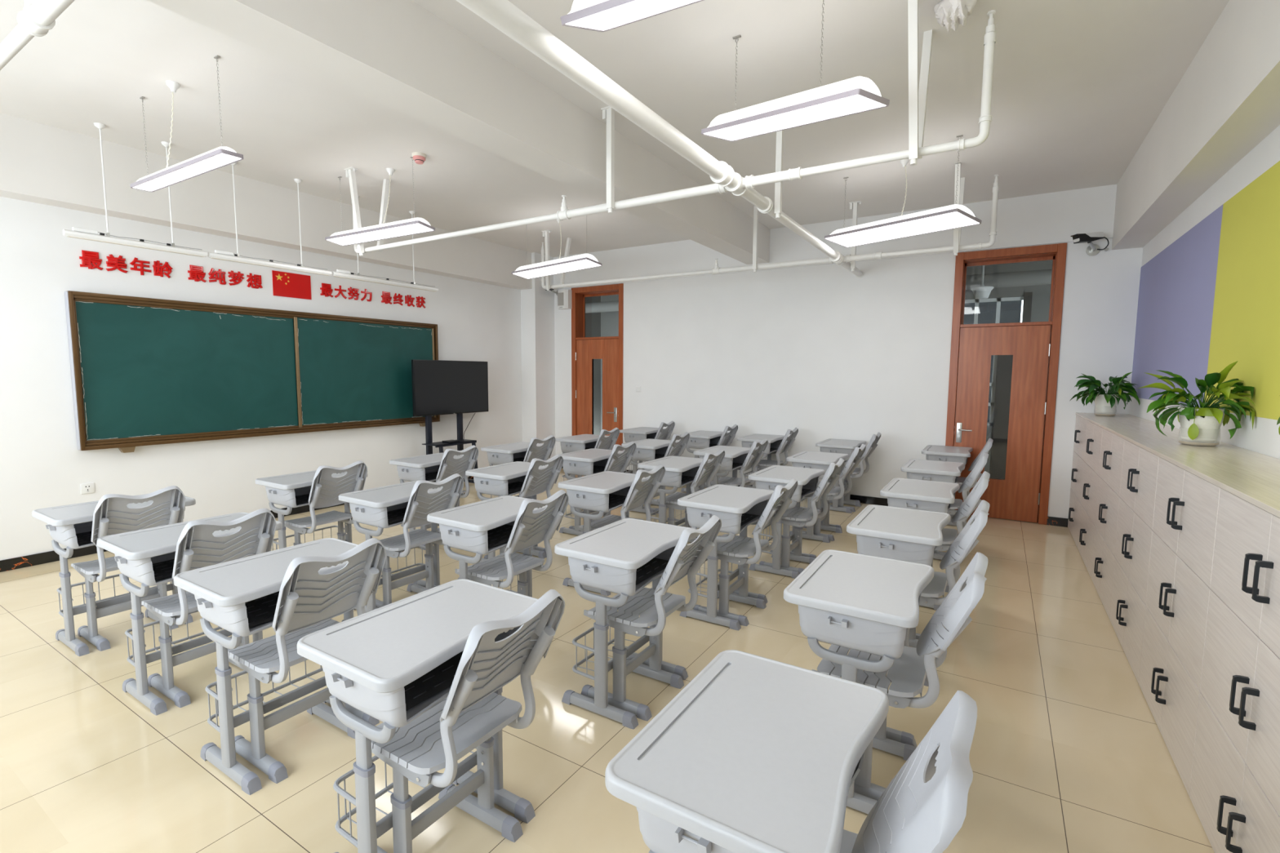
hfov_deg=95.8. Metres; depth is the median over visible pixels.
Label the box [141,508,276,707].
chair
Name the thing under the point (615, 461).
chair
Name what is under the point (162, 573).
tray
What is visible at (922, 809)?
chair
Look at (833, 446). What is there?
school desk
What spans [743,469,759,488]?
wire basket
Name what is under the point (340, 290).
slogan character
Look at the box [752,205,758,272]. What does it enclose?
hanger
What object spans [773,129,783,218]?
hanger
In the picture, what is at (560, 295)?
speaker grille
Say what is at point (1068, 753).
floor
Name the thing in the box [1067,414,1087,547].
base cabinet
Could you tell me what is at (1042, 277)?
duct
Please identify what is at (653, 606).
chair
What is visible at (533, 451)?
chair
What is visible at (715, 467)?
armrest
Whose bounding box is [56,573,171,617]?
wire basket
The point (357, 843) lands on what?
wire basket
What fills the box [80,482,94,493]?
wall socket
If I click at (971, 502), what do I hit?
hole
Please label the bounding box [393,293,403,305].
slogan character
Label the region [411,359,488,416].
television
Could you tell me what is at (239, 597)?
school desk
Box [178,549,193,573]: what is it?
socket
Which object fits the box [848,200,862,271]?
hanger
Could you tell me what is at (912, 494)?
school desk
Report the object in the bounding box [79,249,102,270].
slogan character
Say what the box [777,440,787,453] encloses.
armrest
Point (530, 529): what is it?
chair
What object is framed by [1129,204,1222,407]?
wall panel
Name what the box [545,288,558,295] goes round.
security camera
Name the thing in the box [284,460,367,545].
chair
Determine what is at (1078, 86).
ceiling
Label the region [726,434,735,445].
socket
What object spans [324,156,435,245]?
pendant lamp
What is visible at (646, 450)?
school desk
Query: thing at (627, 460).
armrest
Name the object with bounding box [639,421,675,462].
chair
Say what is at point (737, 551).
chair
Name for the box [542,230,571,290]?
pipe
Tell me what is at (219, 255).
light
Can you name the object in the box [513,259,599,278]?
diffuser
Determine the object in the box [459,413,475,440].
cable
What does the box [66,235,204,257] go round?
diffuser
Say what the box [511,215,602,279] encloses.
pendant lamp
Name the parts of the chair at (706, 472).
leg, seat, leg, backrest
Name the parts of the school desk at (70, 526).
leg, leg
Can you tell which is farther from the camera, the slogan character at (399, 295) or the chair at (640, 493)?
the slogan character at (399, 295)
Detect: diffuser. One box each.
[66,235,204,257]
[133,153,240,191]
[211,257,328,275]
[327,223,432,245]
[333,275,435,291]
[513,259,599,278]
[703,94,884,140]
[826,211,979,246]
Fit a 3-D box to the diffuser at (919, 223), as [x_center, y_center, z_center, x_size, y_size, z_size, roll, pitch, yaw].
[2.193,-1.680,4.968,0.307,0.108,1.294,-3,6,-29]
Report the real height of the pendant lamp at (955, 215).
0.669 m
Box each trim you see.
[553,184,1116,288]
[990,292,1032,479]
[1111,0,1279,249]
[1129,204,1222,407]
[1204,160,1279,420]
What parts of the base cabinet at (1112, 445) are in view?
door, door handle, door handle, door, door handle, door handle, door, door handle, door, door handle, door, door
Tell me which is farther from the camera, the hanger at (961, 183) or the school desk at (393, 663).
the hanger at (961, 183)
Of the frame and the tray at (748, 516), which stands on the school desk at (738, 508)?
the tray at (748, 516)
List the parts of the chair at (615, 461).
leg, backrest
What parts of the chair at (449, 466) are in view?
leg, backrest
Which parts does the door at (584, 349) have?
lock plate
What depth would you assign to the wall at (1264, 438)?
3.27 m
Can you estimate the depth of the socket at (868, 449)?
6.45 m
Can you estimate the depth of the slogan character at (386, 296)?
7.09 m
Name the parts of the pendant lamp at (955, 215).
chain, lamp cord, chain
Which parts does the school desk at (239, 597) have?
leg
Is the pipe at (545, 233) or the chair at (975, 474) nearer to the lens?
the chair at (975, 474)
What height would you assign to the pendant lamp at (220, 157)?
0.592 m
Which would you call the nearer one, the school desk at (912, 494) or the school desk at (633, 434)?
the school desk at (912, 494)
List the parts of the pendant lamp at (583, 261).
lamp cord, chain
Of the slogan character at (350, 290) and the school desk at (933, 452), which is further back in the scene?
the slogan character at (350, 290)
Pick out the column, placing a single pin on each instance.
(537, 304)
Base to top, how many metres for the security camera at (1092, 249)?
0.194 m
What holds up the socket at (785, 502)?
attached to the chair at (737, 551)
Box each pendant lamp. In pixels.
[129,54,244,191]
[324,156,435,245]
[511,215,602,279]
[560,0,703,31]
[701,0,889,141]
[824,134,982,247]
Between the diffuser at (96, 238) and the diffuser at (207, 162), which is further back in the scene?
the diffuser at (96, 238)
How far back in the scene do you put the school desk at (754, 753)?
1.18 m
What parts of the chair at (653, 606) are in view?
leg, seat, leg, backrest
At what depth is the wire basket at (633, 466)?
8.06 m
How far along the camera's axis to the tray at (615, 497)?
4.36 m
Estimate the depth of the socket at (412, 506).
3.54 m
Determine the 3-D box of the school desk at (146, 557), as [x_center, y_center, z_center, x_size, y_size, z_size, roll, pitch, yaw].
[-2.212,0.894,2.902,0.450,0.768,0.636,4,6,32]
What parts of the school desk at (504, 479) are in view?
leg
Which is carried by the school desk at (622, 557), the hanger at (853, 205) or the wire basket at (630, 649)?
the wire basket at (630, 649)
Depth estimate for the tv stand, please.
7.51 m
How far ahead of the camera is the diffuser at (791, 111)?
2.88 m
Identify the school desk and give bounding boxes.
[31,493,195,656]
[97,512,282,715]
[173,537,379,795]
[255,470,367,551]
[297,578,537,852]
[338,480,448,613]
[389,452,464,550]
[426,495,546,597]
[465,461,548,563]
[480,441,542,497]
[554,518,697,729]
[555,434,608,480]
[557,471,649,595]
[559,448,623,535]
[604,649,888,852]
[619,426,664,473]
[621,439,679,515]
[637,456,711,537]
[677,484,773,631]
[680,430,728,492]
[693,445,755,485]
[737,433,784,488]
[748,465,824,578]
[783,549,933,814]
[786,450,848,542]
[815,438,866,513]
[846,504,951,686]
[880,478,959,610]
[901,458,964,559]
[921,444,973,525]
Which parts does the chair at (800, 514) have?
leg, leg, seat, backrest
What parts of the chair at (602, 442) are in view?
backrest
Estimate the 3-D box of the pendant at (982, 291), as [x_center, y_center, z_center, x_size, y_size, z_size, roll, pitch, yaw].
[4.289,-1.997,7.218,0.250,0.780,0.250,4,6,32]
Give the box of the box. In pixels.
[441,440,459,443]
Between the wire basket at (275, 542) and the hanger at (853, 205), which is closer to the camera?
the wire basket at (275, 542)
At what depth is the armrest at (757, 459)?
6.00 m
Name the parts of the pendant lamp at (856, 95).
chain, chain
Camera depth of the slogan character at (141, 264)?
5.07 m
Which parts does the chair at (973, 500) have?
seat, backrest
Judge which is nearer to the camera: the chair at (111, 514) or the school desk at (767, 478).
the chair at (111, 514)
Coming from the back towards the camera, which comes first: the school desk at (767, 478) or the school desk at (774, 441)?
the school desk at (774, 441)
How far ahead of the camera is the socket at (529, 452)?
5.90 m
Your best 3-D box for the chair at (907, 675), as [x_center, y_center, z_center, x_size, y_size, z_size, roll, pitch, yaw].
[0.968,0.913,2.209,0.573,0.897,0.404,4,6,32]
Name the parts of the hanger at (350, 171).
ceiling plate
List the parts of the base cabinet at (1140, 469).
door, door handle, door handle, door, door handle, door handle, door, door handle, door, door handle, door, door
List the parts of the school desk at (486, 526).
leg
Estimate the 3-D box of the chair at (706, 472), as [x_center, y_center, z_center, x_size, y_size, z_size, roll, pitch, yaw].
[0.421,0.640,5.152,0.573,0.897,0.404,4,6,32]
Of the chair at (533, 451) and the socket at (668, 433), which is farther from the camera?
the socket at (668, 433)
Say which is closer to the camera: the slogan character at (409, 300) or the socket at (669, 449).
the socket at (669, 449)
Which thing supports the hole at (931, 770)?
attached to the chair at (922, 809)
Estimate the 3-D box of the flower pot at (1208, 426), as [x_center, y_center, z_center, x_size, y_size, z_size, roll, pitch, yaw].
[3.010,-0.011,3.106,0.178,0.175,0.178,4,6,32]
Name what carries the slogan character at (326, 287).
attached to the wall at (42, 464)
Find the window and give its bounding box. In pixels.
[963,296,1023,426]
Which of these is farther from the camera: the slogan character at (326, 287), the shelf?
the shelf
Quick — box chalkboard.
[64,290,439,453]
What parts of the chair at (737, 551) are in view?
leg, seat, leg, backrest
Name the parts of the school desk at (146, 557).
leg, leg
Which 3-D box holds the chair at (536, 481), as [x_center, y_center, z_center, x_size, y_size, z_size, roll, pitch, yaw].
[-0.959,0.669,4.747,0.573,0.897,0.404,4,6,32]
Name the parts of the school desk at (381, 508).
leg, leg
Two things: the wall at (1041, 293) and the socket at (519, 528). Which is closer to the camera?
the socket at (519, 528)
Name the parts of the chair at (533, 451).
backrest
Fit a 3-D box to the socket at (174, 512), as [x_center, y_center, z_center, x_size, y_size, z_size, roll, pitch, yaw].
[-2.726,0.550,3.380,0.126,0.174,0.039,4,6,32]
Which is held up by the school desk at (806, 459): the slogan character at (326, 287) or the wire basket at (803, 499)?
the wire basket at (803, 499)
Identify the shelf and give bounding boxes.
[422,439,476,447]
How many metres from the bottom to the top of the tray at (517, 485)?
0.001 m
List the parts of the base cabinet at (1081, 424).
door handle, door, door handle, door, door handle, door, door, door handle, door, door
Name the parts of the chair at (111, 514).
leg, seat, backrest, leg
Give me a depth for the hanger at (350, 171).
5.50 m
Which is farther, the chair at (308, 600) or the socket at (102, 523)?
the socket at (102, 523)
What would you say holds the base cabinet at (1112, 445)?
on the floor
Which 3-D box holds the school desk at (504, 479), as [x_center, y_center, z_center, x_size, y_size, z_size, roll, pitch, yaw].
[-1.064,0.726,4.817,0.450,0.768,0.636,4,6,32]
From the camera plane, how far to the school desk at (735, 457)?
5.91 m
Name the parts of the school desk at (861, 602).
leg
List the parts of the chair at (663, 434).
backrest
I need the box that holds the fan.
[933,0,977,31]
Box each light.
[62,122,207,257]
[207,161,332,275]
[331,195,438,291]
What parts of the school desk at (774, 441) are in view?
leg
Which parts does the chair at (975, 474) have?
seat, backrest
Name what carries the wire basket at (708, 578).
on the school desk at (738, 508)
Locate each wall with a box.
[0,196,522,560]
[554,238,1142,518]
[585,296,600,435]
[600,259,1053,478]
[1128,124,1279,459]
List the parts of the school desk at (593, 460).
leg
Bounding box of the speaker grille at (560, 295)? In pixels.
[557,292,563,306]
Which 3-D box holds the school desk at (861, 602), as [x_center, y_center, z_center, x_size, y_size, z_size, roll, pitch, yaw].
[0.863,0.971,2.280,0.450,0.768,0.636,4,6,32]
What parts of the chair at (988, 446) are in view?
seat, backrest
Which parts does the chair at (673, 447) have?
backrest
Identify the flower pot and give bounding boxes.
[1094,394,1118,413]
[1178,407,1224,442]
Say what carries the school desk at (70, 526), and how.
on the floor
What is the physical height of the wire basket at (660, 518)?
0.153 m
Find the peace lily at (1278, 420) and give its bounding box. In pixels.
[1276,395,1279,435]
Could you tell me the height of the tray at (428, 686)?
0.001 m
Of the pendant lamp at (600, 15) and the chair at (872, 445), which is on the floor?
the chair at (872, 445)
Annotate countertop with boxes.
[1075,412,1279,517]
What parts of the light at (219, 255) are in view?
suspension rod, suspension rod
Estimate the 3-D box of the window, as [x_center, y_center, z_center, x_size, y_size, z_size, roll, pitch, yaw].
[4.653,-0.859,9.069,2.160,2.180,0.050,4,6,32]
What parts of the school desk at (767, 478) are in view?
leg, leg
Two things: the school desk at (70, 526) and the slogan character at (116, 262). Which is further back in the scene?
the slogan character at (116, 262)
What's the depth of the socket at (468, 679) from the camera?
1.53 m
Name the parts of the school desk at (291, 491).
leg, leg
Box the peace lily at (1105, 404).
[1070,371,1140,416]
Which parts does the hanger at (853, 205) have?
ceiling plate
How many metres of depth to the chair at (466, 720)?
1.76 m
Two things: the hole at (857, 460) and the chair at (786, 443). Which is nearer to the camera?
the hole at (857, 460)
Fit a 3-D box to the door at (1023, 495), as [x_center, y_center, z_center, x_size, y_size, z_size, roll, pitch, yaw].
[3.913,-0.440,6.274,0.981,2.887,0.294,4,6,32]
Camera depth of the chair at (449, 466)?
5.20 m
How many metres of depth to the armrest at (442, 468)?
5.01 m
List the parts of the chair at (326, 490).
seat, backrest, leg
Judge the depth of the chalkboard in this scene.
5.63 m
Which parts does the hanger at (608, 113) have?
ceiling plate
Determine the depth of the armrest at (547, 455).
6.19 m
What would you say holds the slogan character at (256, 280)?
attached to the wall at (42, 464)
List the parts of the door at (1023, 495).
lock plate, lever handle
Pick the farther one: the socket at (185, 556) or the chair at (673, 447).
the chair at (673, 447)
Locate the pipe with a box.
[0,0,999,288]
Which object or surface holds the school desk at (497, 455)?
on the floor
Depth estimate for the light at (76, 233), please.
4.47 m
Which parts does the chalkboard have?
casing, fixed panel, sliding panel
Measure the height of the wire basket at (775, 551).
0.153 m
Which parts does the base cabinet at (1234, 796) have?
door, door handle, door, door handle, door handle, door, door handle, door handle, door, door handle, door, door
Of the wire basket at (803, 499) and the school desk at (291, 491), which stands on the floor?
the school desk at (291, 491)
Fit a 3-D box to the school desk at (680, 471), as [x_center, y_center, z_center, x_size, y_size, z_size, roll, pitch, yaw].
[0.315,0.698,5.223,0.450,0.768,0.636,4,6,32]
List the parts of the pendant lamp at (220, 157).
chain, lamp cord, chain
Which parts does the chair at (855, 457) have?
leg, leg, seat, backrest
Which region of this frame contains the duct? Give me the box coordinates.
[585,268,1052,313]
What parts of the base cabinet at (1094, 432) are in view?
door, door handle, door handle, door handle, door, door handle, door, door handle, door, door handle, door, door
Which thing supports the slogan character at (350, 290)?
attached to the wall at (42, 464)
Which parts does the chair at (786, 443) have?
seat, backrest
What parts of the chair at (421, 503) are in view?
leg, seat, leg, backrest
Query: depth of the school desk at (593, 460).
5.54 m
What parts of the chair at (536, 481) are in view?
leg, backrest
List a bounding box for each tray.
[75,524,168,544]
[152,559,174,580]
[244,591,279,627]
[295,493,309,504]
[386,507,406,524]
[404,650,463,711]
[425,471,438,479]
[487,524,513,548]
[507,481,523,493]
[513,457,524,462]
[593,465,604,473]
[608,493,626,507]
[635,557,668,585]
[654,453,664,458]
[681,475,694,483]
[732,462,742,467]
[740,513,759,526]
[801,488,810,495]
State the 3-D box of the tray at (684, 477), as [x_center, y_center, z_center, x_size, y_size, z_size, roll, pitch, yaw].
[0.308,0.480,5.208,0.285,0.001,0.470,4,6,32]
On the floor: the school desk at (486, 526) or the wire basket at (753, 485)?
the school desk at (486, 526)
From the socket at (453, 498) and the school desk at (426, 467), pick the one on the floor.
the school desk at (426, 467)
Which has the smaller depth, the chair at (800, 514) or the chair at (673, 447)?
the chair at (800, 514)
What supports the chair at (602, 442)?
on the floor
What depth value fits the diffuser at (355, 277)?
6.44 m
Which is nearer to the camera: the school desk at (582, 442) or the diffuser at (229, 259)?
the diffuser at (229, 259)
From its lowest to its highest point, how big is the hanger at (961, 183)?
0.734 m
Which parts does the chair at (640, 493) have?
seat, backrest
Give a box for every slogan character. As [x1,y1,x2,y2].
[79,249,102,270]
[106,253,128,273]
[129,257,151,275]
[152,260,172,278]
[187,264,206,282]
[208,267,226,284]
[227,270,244,285]
[246,273,262,288]
[320,283,333,297]
[334,285,346,298]
[347,286,359,300]
[360,288,372,301]
[381,291,391,304]
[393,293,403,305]
[404,294,414,306]
[415,296,425,308]
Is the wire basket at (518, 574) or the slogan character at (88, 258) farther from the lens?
the slogan character at (88, 258)
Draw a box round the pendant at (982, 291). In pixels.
[970,265,993,298]
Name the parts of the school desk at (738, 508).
leg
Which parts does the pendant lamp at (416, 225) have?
chain, lamp cord, chain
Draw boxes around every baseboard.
[0,475,473,572]
[561,466,1068,527]
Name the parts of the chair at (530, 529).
seat, leg, backrest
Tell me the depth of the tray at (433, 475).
5.35 m
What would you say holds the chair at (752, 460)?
on the floor
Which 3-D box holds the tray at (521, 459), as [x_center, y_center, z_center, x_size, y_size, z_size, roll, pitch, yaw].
[-1.346,0.374,6.247,0.285,0.001,0.470,4,6,32]
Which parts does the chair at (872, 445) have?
leg, leg, seat, backrest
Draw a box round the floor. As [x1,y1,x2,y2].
[0,468,1214,852]
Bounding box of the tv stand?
[422,413,477,483]
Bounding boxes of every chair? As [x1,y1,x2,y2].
[71,485,186,651]
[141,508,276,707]
[227,537,386,783]
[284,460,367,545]
[371,589,564,852]
[375,473,463,608]
[420,445,478,533]
[454,489,568,595]
[484,453,563,559]
[523,435,555,498]
[568,441,636,529]
[576,464,665,531]
[577,427,619,477]
[581,515,721,721]
[632,431,689,513]
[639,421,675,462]
[651,448,724,542]
[693,478,798,626]
[698,424,737,489]
[704,438,768,487]
[757,427,798,499]
[759,457,844,573]
[802,444,866,541]
[812,551,987,800]
[829,431,880,511]
[840,690,977,852]
[858,499,989,655]
[931,471,990,598]
[933,452,988,554]
[950,438,993,520]
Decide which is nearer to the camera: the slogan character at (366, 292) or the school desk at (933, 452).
the school desk at (933, 452)
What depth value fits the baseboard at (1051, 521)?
6.91 m
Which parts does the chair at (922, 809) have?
seat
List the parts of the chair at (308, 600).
leg, seat, backrest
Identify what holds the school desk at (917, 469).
on the floor
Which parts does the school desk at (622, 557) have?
leg, leg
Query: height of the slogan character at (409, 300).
0.146 m
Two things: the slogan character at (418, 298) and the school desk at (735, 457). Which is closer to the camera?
the school desk at (735, 457)
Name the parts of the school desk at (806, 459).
leg, leg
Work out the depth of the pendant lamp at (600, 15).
2.01 m
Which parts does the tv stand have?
post, post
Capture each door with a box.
[571,283,623,448]
[945,242,1066,524]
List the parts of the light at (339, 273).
suspension rod, suspension rod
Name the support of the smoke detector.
attached to the ceiling
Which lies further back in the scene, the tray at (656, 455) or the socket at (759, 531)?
the tray at (656, 455)
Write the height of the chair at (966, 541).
0.897 m
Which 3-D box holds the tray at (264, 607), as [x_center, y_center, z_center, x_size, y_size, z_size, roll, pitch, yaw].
[-1.468,0.726,2.401,0.285,0.001,0.470,4,6,32]
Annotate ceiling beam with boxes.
[0,112,532,289]
[147,0,769,264]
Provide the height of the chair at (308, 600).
0.897 m
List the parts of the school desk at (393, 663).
leg, leg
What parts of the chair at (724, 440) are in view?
leg, backrest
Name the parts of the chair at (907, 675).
leg, seat, leg, backrest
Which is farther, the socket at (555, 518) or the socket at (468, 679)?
the socket at (555, 518)
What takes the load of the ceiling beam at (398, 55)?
attached to the wall at (824, 352)
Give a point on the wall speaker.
(564, 296)
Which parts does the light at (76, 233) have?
suspension rod, suspension rod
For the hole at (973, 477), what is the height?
0.174 m
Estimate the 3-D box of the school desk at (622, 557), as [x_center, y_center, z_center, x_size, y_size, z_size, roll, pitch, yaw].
[-0.054,0.915,2.822,0.450,0.768,0.636,4,6,32]
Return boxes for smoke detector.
[412,151,426,164]
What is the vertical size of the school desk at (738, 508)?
0.768 m
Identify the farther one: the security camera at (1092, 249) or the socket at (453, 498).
the security camera at (1092, 249)
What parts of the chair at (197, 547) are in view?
leg, seat, backrest, leg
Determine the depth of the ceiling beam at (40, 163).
5.28 m
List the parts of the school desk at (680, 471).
leg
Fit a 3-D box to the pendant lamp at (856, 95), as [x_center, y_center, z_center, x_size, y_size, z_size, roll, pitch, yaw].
[0.743,-1.795,2.929,0.251,0.634,0.997,-4,7,-37]
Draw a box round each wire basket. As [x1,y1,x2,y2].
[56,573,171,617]
[124,610,222,666]
[204,660,323,732]
[272,525,344,551]
[333,747,476,848]
[381,545,425,577]
[502,573,519,592]
[564,502,583,519]
[572,611,634,679]
[625,463,638,473]
[645,506,679,524]
[688,558,733,597]
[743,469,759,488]
[759,523,782,554]
[800,497,807,522]
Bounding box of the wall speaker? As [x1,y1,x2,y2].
[557,288,572,309]
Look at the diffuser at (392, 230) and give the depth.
5.22 m
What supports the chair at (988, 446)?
on the floor
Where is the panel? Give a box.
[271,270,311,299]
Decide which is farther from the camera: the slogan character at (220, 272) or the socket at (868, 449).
the socket at (868, 449)
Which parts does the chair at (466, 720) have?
leg, seat, leg, backrest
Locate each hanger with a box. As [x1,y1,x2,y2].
[344,166,390,255]
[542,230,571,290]
[600,106,615,213]
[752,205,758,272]
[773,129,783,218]
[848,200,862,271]
[907,0,933,165]
[953,163,964,255]
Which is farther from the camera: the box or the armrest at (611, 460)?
the box
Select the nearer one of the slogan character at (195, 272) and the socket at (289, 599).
the socket at (289, 599)
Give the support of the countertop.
on the cabinet
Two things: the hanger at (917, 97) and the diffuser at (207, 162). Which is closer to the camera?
the hanger at (917, 97)
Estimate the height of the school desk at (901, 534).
0.768 m
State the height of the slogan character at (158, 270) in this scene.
0.146 m
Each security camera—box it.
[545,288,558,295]
[1070,231,1109,255]
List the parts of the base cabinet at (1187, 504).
door, door handle, door handle, door, door handle, door, door handle, door handle, door handle, door, door, door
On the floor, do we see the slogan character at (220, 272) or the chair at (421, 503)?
the chair at (421, 503)
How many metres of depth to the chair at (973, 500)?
3.83 m
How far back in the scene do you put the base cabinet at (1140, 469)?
3.18 m
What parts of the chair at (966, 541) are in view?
leg, leg, seat, backrest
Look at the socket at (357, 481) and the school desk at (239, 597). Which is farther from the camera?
the socket at (357, 481)
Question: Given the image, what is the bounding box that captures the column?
[520,252,555,459]
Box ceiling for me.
[0,0,1229,257]
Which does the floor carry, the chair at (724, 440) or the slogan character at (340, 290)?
the chair at (724, 440)
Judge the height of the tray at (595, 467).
0.001 m
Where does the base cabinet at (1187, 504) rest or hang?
on the floor
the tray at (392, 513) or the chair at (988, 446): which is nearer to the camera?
the tray at (392, 513)
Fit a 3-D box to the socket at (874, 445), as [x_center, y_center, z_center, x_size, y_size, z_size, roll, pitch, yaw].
[2.706,0.276,6.745,0.126,0.174,0.039,4,6,32]
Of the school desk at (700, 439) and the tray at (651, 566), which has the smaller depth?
the tray at (651, 566)
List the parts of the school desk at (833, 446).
leg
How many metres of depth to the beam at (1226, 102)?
3.17 m
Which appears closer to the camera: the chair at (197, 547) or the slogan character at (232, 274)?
the chair at (197, 547)
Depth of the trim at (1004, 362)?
8.57 m
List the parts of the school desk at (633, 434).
leg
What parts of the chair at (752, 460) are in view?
seat, backrest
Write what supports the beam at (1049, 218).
attached to the wall at (824, 352)
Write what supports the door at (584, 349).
in the wall at (824, 352)
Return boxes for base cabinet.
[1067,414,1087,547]
[1077,420,1102,576]
[1090,428,1124,618]
[1109,439,1159,684]
[1138,457,1220,795]
[1189,488,1279,852]
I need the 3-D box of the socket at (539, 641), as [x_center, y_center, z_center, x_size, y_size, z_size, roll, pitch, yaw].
[-0.319,0.708,1.825,0.126,0.174,0.039,4,6,32]
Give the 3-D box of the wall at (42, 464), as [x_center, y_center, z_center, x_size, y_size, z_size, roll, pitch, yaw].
[-3.950,-0.724,6.041,0.200,3.396,8.935,4,6,32]

